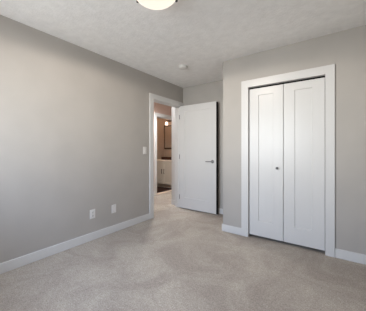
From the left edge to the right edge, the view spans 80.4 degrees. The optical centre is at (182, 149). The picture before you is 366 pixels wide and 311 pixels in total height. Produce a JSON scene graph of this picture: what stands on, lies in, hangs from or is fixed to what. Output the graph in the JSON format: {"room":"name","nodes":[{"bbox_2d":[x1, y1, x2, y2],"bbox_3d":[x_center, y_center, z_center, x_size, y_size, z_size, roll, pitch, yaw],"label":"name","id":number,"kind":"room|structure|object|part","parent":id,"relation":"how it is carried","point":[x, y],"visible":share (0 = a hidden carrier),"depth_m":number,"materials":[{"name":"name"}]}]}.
{"room":"empty bedroom","nodes":[
{"label":"empty bedroom","id":0,"kind":"room"},
{"bbox_2d":[0,15,182,262],"bbox_3d":[-1.298,-0.055,2.736,0.120,2.440,4.550,0,0,35],"label":"wall","id":1,"kind":"structure","parent":0,"point":[74,119],"depth_m":2.51,"materials":[{"name":"beige paint"}]},
{"bbox_2d":[0,213,149,273],"bbox_3d":[-1.520,1.116,2.310,0.014,0.098,3.299,0,0,35],"label":"baseboard","id":2,"kind":"structure","parent":1,"relation":"attached to","point":[15,263],"depth_m":2.51,"materials":[{"name":"white wood"}]},
{"bbox_2d":[90,209,94,218],"bbox_3d":[-1.169,0.829,2.805,0.010,0.118,0.074,0,0,35],"label":"electrical outlet","id":3,"kind":"object","parent":1,"relation":"attached to","point":[92,212],"visible":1,"depth_m":2.80,"materials":[{"name":"white plastic"}]},
{"bbox_2d":[112,204,115,212],"bbox_3d":[-0.977,0.833,3.071,0.014,0.118,0.074,0,0,35],"label":"outlet","id":4,"kind":"object","parent":1,"relation":"attached to","point":[114,205],"visible":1,"depth_m":3.08,"materials":[{"name":"white plastic"}]},
{"bbox_2d":[149,93,183,218],"bbox_3d":[-0.329,0.098,4.095,0.156,2.134,0.990,0,0,35],"label":"trim","id":5,"kind":"structure","parent":1,"relation":"attached to","point":[153,98],"depth_m":3.84,"materials":[{"name":"white wood"}]},
{"bbox_2d":[179,101,217,213],"bbox_3d":[0.263,0.138,4.135,0.869,2.026,0.145,0,0,35],"label":"door","id":6,"kind":"structure","parent":1,"relation":"in","point":[198,156],"depth_m":4.09,"materials":[{"name":"white wood"}]},
{"bbox_2d":[157,118,163,159],"bbox_3d":[-1.342,-0.055,6.579,0.190,2.440,2.160,0,0,35],"label":"wall","id":7,"kind":"structure","parent":0,"point":[160,122],"depth_m":7.24,"materials":[{"name":"beige paint"}]},
{"bbox_2d":[154,102,171,115],"bbox_3d":[-1.098,-0.055,5.172,0.120,2.440,4.550,0,0,35],"label":"wall","id":8,"kind":"structure","parent":0,"point":[158,108],"depth_m":5.83,"materials":[{"name":"beige paint"}]},
{"bbox_2d":[154,112,171,194],"bbox_3d":[-0.499,0.100,5.997,0.139,2.131,0.982,0,0,35],"label":"trim","id":9,"kind":"structure","parent":8,"relation":"attached to","point":[156,115],"depth_m":5.58,"materials":[{"name":"white wood"}]},
{"bbox_2d":[164,119,171,156],"bbox_3d":[-0.330,-0.055,7.258,1.050,2.440,0.120,0,0,35],"label":"wall","id":10,"kind":"structure","parent":0,"point":[167,152],"depth_m":7.31,"materials":[{"name":"beige paint"}]},
{"bbox_2d":[164,125,171,148],"bbox_3d":[-0.323,-0.427,7.161,0.765,0.795,0.026,0,0,35],"label":"wall mirror","id":11,"kind":"object","parent":10,"relation":"attached to","point":[167,129],"visible":0.42,"depth_m":7.28,"materials":[{"name":"brown mirror"}]},
{"bbox_2d":[172,107,174,199],"bbox_3d":[0.255,-0.055,5.184,0.190,2.440,1.460,0,0,35],"label":"door jamb","id":12,"kind":"structure","parent":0,"point":[173,108],"depth_m":4.61,"materials":[{"name":"white wood"}]},
{"bbox_2d":[0,186,365,310],"bbox_3d":[-0.380,1.215,3.371,5.640,0.100,6.650,0,0,35],"label":"floor","id":13,"kind":"structure","parent":0,"point":[177,259],"depth_m":2.03,"materials":[{"name":"beige carpet"}]},
{"bbox_2d":[157,161,171,187],"bbox_3d":[-0.461,0.757,6.912,0.850,0.815,0.588,0,0,35],"label":"vanity cabinet","id":14,"kind":"object","parent":13,"relation":"on","point":[164,168],"visible":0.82,"depth_m":6.67,"materials":[{"name":"beige paint"}]},
{"bbox_3d":[-0.777,0.710,6.827,0.411,0.680,0.020,0,0,35],"label":"door","id":15,"kind":"part","parent":14,"relation":"part of","materials":[{"name":"beige paint"}]},
{"bbox_3d":[-0.439,0.710,6.586,0.411,0.680,0.020,0,0,35],"label":"door","id":16,"kind":"part","parent":14,"relation":"part of","materials":[{"name":"beige paint"}]},
{"bbox_3d":[-0.454,0.332,6.922,0.850,0.034,0.564,0,0,35],"label":"countertop","id":17,"kind":"structure","parent":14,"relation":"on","visible":0},
{"bbox_2d":[161,157,171,159],"bbox_3d":[-0.502,0.273,7.111,0.400,0.084,0.200,0,0,35],"label":"folded towel","id":18,"kind":"object","parent":17,"relation":"on","point":[162,158],"visible":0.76,"depth_m":7.01,"materials":[{"name":"brown fabric"}]},
{"bbox_2d":[0,0,365,87],"bbox_3d":[-0.380,-1.325,3.371,5.640,0.100,6.650,0,0,35],"label":"ceiling","id":19,"kind":"structure","parent":0,"point":[200,35],"depth_m":2.25,"materials":[{"name":"white paint"}]},
{"bbox_2d":[136,0,177,9],"bbox_3d":[-0.227,-1.220,1.717,0.374,0.110,0.355,0,0,35],"label":"ceiling lamp","id":20,"kind":"object","parent":19,"relation":"attached to","point":[151,4],"visible":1,"depth_m":1.75,"materials":[{"name":"white glass"}]},
{"bbox_2d":[178,64,187,69],"bbox_3d":[0.000,-1.252,3.297,0.140,0.046,0.140,0,0,35],"label":"smoke detector","id":21,"kind":"object","parent":19,"relation":"attached to","point":[181,67],"visible":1,"depth_m":3.25,"materials":[{"name":"white plastic"}]},
{"bbox_2d":[223,25,365,254],"bbox_3d":[1.330,-0.055,2.650,1.778,2.440,0.100,0,0,35],"label":"wall","id":22,"kind":"structure","parent":0,"point":[346,49],"depth_m":2.35,"materials":[{"name":"beige paint"}]},
{"bbox_2d":[222,224,240,234],"bbox_3d":[0.680,1.116,3.043,0.290,0.098,0.014,0,0,35],"label":"baseboard","id":23,"kind":"structure","parent":22,"relation":"attached to","point":[227,228],"depth_m":3.04,"materials":[{"name":"white wood"}]},
{"bbox_2d":[249,76,324,250],"bbox_3d":[1.244,0.146,2.675,0.856,1.965,0.080,0,0,35],"label":"door","id":24,"kind":"structure","parent":22,"relation":"in","point":[287,121],"depth_m":2.64,"materials":[{"name":"white wood"}]},
{"bbox_2d":[241,64,334,257],"bbox_3d":[1.252,0.117,2.693,1.044,2.097,0.120,0,0,35],"label":"trim","id":25,"kind":"structure","parent":22,"relation":"attached to","point":[328,71],"depth_m":2.40,"materials":[{"name":"white wood"}]},
{"bbox_2d":[335,248,365,264],"bbox_3d":[1.836,1.116,2.219,0.454,0.098,0.014,0,0,35],"label":"baseboard","id":26,"kind":"structure","parent":22,"relation":"attached to","point":[341,254],"depth_m":2.27,"materials":[{"name":"white wood"}]}
]}

